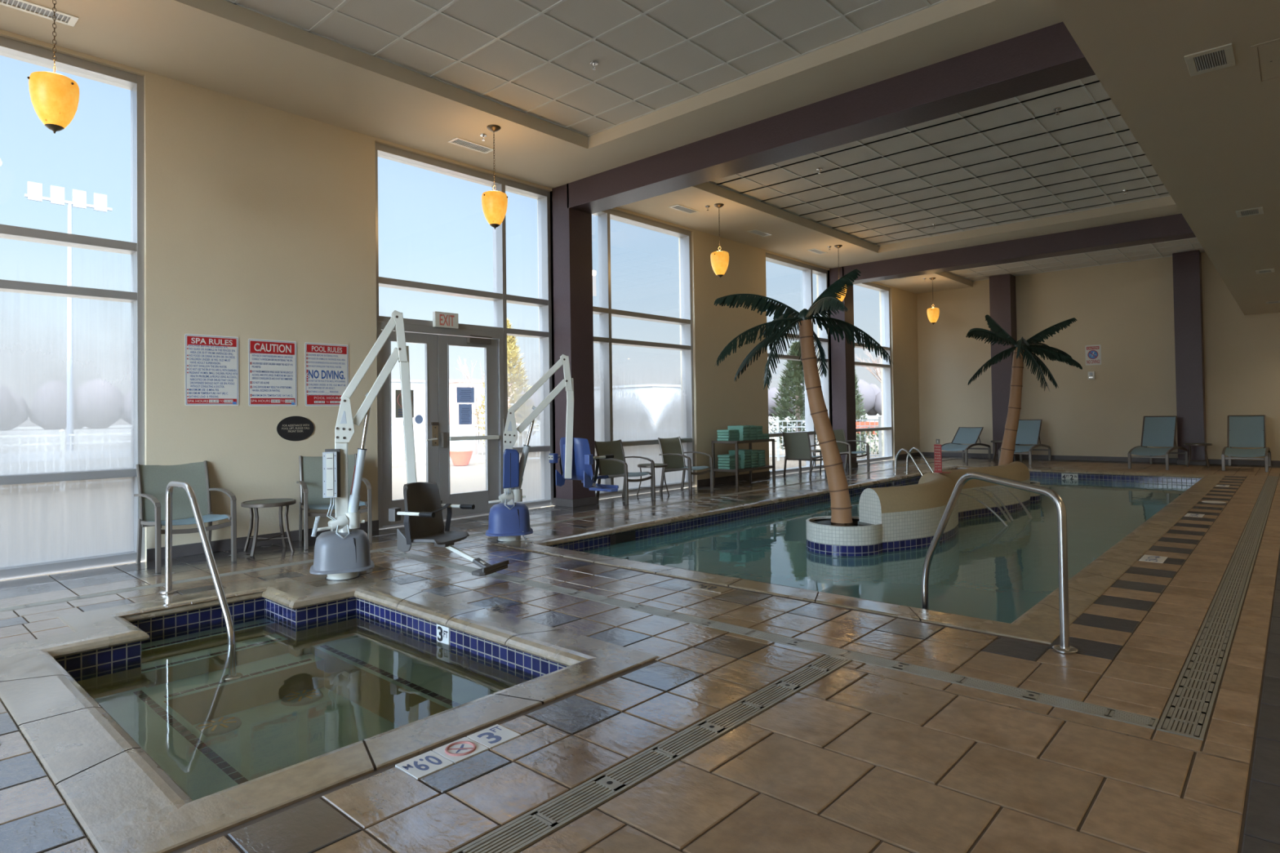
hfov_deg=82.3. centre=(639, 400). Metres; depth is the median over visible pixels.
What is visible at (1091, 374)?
fire alarm
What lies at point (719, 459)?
towel
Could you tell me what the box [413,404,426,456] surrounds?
bare tree
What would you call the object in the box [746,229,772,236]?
ceiling vent
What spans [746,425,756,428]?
towel
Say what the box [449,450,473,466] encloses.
planter pot
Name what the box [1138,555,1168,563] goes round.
depth marker
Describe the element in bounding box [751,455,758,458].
towel
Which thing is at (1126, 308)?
wall
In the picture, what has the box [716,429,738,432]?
towel
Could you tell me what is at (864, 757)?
floor
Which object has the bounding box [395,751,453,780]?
depth marker
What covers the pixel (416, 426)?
picket fence
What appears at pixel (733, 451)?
towel
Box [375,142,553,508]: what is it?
window
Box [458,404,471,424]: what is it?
paper notice
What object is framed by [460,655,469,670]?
jet
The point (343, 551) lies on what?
lift
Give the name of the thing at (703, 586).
depth marker
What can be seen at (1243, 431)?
chaise lounger
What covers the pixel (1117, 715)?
drain
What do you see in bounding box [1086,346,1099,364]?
print
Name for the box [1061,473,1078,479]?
depth marker
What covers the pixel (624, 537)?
skimmer
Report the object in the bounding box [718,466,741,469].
towel
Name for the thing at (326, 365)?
sign
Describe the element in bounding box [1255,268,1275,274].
ceiling vent
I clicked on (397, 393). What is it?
door sign
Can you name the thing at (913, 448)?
pool ladder
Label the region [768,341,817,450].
conifer tree
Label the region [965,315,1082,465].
palm tree
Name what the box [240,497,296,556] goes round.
side table
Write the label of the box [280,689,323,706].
drain
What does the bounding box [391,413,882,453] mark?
ground
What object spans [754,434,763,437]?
towel
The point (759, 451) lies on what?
towel
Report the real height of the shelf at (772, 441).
0.042 m
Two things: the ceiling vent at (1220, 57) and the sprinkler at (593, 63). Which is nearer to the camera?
the ceiling vent at (1220, 57)
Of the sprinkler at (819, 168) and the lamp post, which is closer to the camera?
the sprinkler at (819, 168)
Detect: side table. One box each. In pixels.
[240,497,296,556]
[636,463,669,496]
[811,449,825,474]
[990,440,1002,460]
[1183,443,1212,467]
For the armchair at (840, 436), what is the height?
0.872 m
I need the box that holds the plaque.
[276,416,314,440]
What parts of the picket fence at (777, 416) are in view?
post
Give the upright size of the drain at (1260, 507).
0.031 m
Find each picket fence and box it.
[391,425,426,466]
[449,424,485,462]
[652,416,779,460]
[775,415,882,460]
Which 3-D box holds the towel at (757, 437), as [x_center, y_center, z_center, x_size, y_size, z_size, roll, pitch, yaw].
[1.999,0.662,13.028,0.346,0.050,0.200,-2,-1,42]
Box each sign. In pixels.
[184,333,239,405]
[248,338,297,406]
[304,342,348,406]
[395,389,413,417]
[432,311,458,328]
[1084,344,1101,365]
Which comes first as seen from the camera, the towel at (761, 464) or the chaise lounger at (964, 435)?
the towel at (761, 464)
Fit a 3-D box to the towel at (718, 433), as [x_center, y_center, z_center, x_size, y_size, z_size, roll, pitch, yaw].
[1.527,0.564,12.570,0.240,0.051,0.362,-2,-1,42]
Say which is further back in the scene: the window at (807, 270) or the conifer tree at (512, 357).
the conifer tree at (512, 357)
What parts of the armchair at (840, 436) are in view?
backrest, armrest, frame, leg, leg, seat frame, seat, armrest, leg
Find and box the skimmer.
[609,530,635,545]
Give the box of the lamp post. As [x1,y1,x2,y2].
[24,181,112,399]
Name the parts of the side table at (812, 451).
leg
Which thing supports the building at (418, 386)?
on the ground at (458, 445)
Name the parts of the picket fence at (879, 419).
post, rail, rail, rail, post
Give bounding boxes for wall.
[0,29,919,562]
[916,252,1279,466]
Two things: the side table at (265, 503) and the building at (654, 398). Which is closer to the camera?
the side table at (265, 503)
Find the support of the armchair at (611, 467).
on the floor
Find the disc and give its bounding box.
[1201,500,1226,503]
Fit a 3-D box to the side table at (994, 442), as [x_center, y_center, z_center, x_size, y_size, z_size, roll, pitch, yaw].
[8.729,1.198,17.678,0.464,0.476,0.464,-1,-1,13]
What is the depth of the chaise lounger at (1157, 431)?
15.11 m
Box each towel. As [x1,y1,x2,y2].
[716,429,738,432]
[716,438,739,440]
[717,432,739,435]
[717,435,739,438]
[717,453,740,458]
[717,460,740,464]
[717,462,740,466]
[718,457,741,461]
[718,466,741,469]
[727,425,750,428]
[727,428,749,431]
[728,449,751,453]
[728,453,751,457]
[738,431,749,435]
[738,437,749,440]
[739,434,749,437]
[739,456,751,459]
[740,448,758,453]
[740,459,751,462]
[740,462,751,466]
[740,465,751,468]
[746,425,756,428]
[748,434,755,437]
[749,431,756,434]
[750,458,758,462]
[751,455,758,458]
[751,464,758,467]
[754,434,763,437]
[755,428,762,431]
[755,436,763,439]
[757,449,764,453]
[757,455,765,458]
[757,461,765,464]
[758,463,765,466]
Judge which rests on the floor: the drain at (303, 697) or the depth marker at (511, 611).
the depth marker at (511, 611)
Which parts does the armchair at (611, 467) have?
leg, backrest, frame, armrest, leg, leg, seat frame, seat, armrest, leg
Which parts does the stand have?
panel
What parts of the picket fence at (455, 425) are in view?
rail, rail, rail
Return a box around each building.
[391,378,425,425]
[448,379,516,425]
[594,383,680,421]
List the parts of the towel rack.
leg, leg, leg, leg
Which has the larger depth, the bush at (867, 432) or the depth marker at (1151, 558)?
the bush at (867, 432)
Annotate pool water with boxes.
[579,477,1192,623]
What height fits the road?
0.020 m
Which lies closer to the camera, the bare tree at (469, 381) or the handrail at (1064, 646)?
the handrail at (1064, 646)
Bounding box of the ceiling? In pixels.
[0,0,1279,315]
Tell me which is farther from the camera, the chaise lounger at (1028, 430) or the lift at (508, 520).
the chaise lounger at (1028, 430)
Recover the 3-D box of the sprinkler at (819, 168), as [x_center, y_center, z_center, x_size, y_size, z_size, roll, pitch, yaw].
[2.438,-3.130,9.959,0.080,0.063,0.079,-2,-1,42]
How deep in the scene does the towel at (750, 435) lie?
12.76 m
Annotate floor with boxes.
[0,456,1279,852]
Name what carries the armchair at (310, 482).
on the floor
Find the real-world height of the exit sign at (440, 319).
0.185 m
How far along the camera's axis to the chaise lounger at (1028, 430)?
17.02 m
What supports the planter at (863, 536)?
in the planter at (901, 517)
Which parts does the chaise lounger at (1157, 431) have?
leg, rail, seat, backrest, frame, leg, rail, leg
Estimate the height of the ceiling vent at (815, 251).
0.008 m
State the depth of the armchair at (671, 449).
11.63 m
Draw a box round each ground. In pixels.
[0,430,882,581]
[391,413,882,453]
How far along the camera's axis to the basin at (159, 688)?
4.48 m
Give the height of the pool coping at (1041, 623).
0.064 m
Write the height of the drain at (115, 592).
0.032 m
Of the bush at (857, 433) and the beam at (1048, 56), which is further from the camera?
the bush at (857, 433)
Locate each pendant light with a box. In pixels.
[26,0,79,133]
[481,124,507,229]
[710,203,729,278]
[834,244,846,302]
[926,277,939,324]
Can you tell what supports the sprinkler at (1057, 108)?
attached to the ceiling tiles at (1094, 92)
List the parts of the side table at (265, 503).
leg, leg, leg, leg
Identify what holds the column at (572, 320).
on the floor
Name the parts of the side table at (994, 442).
leg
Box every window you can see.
[0,35,145,580]
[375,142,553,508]
[592,208,694,498]
[765,253,830,475]
[853,282,893,464]
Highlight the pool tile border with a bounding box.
[550,471,1201,551]
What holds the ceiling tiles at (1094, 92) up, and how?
attached to the ceiling
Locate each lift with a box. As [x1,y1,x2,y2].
[309,310,509,580]
[485,354,618,542]
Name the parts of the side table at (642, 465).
leg, leg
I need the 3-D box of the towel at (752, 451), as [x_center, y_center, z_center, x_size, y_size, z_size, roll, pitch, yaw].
[1.896,0.883,12.909,0.344,0.054,0.200,-2,-1,43]
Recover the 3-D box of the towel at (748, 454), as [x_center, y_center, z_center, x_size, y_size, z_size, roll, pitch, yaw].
[1.743,0.934,12.736,0.344,0.054,0.200,-2,-1,42]
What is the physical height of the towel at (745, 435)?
0.054 m
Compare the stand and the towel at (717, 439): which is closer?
the stand
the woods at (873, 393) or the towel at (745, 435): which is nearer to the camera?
the towel at (745, 435)
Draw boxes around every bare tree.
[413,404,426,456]
[448,357,510,453]
[856,350,880,382]
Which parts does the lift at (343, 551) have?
pivot plate, arm, arm, armrest, drop arm, seat, seat, armrest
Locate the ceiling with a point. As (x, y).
(1211, 139)
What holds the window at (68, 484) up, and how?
in the wall at (260, 220)
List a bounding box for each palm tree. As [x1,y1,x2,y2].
[714,269,893,524]
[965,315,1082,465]
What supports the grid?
attached to the ceiling
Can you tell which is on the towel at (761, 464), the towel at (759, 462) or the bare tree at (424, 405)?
the towel at (759, 462)
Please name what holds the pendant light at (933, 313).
hanging from the ceiling
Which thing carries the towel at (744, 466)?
on the towel rack
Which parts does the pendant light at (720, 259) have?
chain, lamp shade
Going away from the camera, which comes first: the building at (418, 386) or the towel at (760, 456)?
the towel at (760, 456)
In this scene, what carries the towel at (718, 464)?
on the towel at (719, 467)
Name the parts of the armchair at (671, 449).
leg, backrest, frame, armrest, leg, seat frame, leg, seat, armrest, leg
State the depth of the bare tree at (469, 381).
25.22 m
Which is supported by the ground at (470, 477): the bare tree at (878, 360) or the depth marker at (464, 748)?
the bare tree at (878, 360)
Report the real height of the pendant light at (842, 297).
1.120 m
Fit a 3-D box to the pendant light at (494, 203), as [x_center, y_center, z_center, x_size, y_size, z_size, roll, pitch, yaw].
[-1.591,-2.429,7.974,0.280,1.120,0.290,-2,-1,42]
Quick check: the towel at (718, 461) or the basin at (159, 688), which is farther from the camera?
the towel at (718, 461)
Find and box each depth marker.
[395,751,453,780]
[432,737,488,764]
[436,624,449,650]
[466,724,520,749]
[487,604,528,617]
[573,522,598,526]
[691,583,733,593]
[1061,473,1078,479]
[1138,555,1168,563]
[1184,513,1204,517]
[1215,484,1229,487]
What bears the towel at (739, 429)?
on the towel at (740, 433)
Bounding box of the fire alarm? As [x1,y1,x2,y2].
[1088,371,1094,379]
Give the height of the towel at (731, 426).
0.054 m
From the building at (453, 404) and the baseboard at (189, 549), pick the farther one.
the building at (453, 404)
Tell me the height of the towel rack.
0.767 m
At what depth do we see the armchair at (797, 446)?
13.82 m
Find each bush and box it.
[818,431,872,454]
[856,426,882,454]
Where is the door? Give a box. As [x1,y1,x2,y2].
[376,320,504,529]
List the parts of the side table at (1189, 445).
leg, leg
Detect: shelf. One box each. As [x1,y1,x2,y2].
[711,438,774,444]
[713,465,773,472]
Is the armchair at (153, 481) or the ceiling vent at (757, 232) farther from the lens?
the ceiling vent at (757, 232)
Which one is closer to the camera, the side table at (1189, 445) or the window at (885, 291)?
the side table at (1189, 445)
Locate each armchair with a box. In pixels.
[133,460,236,573]
[296,453,372,550]
[594,439,655,504]
[657,436,713,495]
[782,431,826,478]
[833,428,870,472]
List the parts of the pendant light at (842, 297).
lamp shade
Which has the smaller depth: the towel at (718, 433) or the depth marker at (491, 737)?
the depth marker at (491, 737)
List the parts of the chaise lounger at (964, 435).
seat, leg, backrest, frame, rail, leg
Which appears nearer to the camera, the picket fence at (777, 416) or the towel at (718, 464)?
the towel at (718, 464)
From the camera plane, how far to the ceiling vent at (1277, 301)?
13.40 m
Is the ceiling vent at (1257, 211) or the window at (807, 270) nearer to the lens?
the ceiling vent at (1257, 211)
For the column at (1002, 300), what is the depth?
18.02 m
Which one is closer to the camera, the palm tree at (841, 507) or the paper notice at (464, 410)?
the palm tree at (841, 507)
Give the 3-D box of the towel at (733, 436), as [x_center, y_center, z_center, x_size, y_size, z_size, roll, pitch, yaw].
[1.529,0.612,12.569,0.240,0.051,0.362,-2,-1,42]
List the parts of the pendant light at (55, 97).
lamp shade, chain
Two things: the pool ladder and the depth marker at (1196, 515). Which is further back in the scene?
the pool ladder
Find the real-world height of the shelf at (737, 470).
0.042 m
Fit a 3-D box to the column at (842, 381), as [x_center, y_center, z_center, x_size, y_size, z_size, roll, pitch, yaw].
[4.466,-0.731,16.224,0.460,4.400,0.480,-2,-1,42]
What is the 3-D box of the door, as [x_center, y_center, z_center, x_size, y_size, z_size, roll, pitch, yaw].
[-2.402,0.277,8.900,0.255,2.345,1.790,-2,-1,42]
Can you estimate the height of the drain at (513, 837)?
0.032 m
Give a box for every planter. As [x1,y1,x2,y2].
[805,461,1040,555]
[805,515,882,555]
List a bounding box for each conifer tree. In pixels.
[471,317,534,448]
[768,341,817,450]
[854,369,869,439]
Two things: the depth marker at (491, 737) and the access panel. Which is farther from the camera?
the access panel
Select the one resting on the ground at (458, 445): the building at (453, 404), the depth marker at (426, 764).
the building at (453, 404)
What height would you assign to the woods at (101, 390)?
9.783 m
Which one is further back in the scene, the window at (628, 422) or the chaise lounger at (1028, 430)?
the chaise lounger at (1028, 430)
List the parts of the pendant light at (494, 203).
chain, lamp shade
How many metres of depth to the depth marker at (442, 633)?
4.60 m
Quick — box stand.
[933,444,950,473]
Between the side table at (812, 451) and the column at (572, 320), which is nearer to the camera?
the column at (572, 320)
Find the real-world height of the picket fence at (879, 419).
1.180 m
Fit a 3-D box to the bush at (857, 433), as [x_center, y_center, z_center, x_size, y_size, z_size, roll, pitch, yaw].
[5.754,1.177,20.639,1.452,0.795,1.481,-2,-1,42]
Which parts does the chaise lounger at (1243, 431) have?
leg, rail, leg, seat, frame, backrest, leg, rail, leg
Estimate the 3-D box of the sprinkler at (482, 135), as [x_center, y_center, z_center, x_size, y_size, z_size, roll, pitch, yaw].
[-1.754,-2.951,8.199,0.080,0.063,0.079,-2,-1,42]
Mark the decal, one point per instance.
(419, 419)
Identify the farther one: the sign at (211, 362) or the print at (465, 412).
the print at (465, 412)
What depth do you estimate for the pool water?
7.31 m
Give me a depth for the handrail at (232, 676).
4.89 m
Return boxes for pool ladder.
[892,447,933,475]
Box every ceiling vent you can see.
[0,0,79,26]
[447,137,495,153]
[668,204,698,213]
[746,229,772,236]
[806,248,827,253]
[1184,43,1235,76]
[1235,206,1263,217]
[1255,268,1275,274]
[1266,300,1279,303]
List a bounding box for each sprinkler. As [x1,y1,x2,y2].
[480,133,487,141]
[589,60,598,70]
[816,167,822,173]
[1053,106,1061,115]
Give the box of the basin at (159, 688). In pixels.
[55,597,567,800]
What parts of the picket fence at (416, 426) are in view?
rail, rail, rail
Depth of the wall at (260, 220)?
7.40 m
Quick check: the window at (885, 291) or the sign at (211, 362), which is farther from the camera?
the window at (885, 291)
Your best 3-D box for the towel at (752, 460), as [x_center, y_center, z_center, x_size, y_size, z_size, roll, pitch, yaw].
[1.896,1.037,12.908,0.344,0.054,0.200,-2,-1,42]
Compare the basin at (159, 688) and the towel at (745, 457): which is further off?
the towel at (745, 457)
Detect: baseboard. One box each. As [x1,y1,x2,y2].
[146,452,920,561]
[920,452,1279,466]
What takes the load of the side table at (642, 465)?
on the floor
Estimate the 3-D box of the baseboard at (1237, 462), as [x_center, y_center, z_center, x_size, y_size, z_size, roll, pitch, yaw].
[11.473,1.316,16.270,10.484,0.108,0.016,-2,-1,42]
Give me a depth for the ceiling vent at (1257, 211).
7.11 m
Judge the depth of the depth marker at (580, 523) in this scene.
8.31 m
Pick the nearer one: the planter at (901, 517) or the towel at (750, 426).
the planter at (901, 517)
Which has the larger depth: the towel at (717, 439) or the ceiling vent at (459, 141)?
the towel at (717, 439)
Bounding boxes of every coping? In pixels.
[0,577,659,852]
[493,465,1226,644]
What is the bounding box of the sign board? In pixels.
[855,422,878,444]
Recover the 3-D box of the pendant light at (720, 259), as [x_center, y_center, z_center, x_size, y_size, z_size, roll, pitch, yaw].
[1.200,-2.415,11.071,0.280,1.120,0.290,-2,-1,42]
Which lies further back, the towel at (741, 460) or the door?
the towel at (741, 460)
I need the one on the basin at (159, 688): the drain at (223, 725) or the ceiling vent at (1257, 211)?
the drain at (223, 725)
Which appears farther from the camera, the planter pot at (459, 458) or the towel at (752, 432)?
the planter pot at (459, 458)
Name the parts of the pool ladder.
rail, rail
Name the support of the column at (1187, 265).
on the floor
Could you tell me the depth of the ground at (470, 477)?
17.18 m
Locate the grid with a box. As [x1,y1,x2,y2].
[716,80,1205,281]
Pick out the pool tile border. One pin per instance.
(593, 543)
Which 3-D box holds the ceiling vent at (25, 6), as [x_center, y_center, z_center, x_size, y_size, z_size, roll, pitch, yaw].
[-4.637,-2.984,5.538,0.185,0.008,0.600,-2,-1,42]
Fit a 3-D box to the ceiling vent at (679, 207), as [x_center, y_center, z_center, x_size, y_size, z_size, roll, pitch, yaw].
[0.682,-2.959,11.292,0.185,0.008,0.530,-2,-1,42]
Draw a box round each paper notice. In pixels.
[456,386,474,402]
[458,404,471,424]
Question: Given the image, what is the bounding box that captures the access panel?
[1250,38,1279,84]
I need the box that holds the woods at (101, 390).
[0,378,539,416]
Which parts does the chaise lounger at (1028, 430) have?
seat, backrest, frame, leg, rail, leg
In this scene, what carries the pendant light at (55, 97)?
hanging from the ceiling
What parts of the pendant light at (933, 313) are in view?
lamp shade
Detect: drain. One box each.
[0,463,925,612]
[195,716,241,737]
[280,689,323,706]
[379,549,1159,729]
[452,653,851,852]
[1156,475,1279,741]
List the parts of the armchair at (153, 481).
leg, armrest, leg, frame, backrest, seat frame, seat, leg, armrest, leg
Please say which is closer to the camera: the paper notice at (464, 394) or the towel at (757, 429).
the paper notice at (464, 394)
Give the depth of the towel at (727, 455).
12.47 m
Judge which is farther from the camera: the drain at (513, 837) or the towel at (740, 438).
the towel at (740, 438)
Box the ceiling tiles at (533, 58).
[224,0,947,137]
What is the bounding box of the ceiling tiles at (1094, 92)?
[708,75,1170,245]
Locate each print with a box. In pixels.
[460,390,471,398]
[461,408,470,424]
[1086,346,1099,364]
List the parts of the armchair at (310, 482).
leg, armrest, leg, frame, backrest, seat frame, seat, armrest, leg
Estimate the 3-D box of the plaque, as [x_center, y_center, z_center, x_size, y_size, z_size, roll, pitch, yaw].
[-3.528,0.282,7.503,0.009,0.256,0.376,-2,-1,42]
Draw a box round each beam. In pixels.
[567,22,1095,213]
[842,213,1195,284]
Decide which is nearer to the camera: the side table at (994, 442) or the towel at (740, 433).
the towel at (740, 433)
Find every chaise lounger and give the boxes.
[941,426,991,462]
[998,419,1051,465]
[1127,415,1188,470]
[1221,414,1271,472]
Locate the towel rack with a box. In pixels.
[711,438,775,487]
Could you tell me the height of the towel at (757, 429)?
0.050 m
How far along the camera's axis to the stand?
9.27 m
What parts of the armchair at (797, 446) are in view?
leg, frame, backrest, leg, seat frame, leg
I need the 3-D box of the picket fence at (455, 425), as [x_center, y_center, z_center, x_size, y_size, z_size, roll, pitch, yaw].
[-2.747,1.114,20.306,5.545,1.180,0.101,-1,-1,-4]
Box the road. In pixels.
[391,420,878,445]
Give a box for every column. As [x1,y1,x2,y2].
[550,183,597,507]
[827,266,857,468]
[989,274,1019,459]
[1172,249,1207,465]
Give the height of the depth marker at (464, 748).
0.013 m
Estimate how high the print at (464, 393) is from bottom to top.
0.126 m
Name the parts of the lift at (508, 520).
pivot plate, arm, arm, hinge plate, drop arm, seat, seat, armrest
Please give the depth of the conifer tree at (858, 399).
23.96 m
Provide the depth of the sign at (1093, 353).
17.09 m
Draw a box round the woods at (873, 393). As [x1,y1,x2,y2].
[768,378,881,416]
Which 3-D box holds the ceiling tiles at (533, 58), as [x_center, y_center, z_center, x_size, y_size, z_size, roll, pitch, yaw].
[-2.309,-3.240,2.785,5.385,0.058,11.025,-2,-1,42]
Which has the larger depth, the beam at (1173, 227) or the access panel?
the beam at (1173, 227)
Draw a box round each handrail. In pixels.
[159,480,242,680]
[921,471,1078,653]
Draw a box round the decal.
[414,414,422,423]
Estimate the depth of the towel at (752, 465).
12.78 m
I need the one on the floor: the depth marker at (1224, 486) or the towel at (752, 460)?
the depth marker at (1224, 486)
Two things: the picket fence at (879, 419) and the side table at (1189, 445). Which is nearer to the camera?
the side table at (1189, 445)
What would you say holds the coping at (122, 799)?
on the floor
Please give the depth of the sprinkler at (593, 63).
6.86 m
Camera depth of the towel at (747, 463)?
12.59 m
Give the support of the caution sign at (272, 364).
attached to the wall at (260, 220)

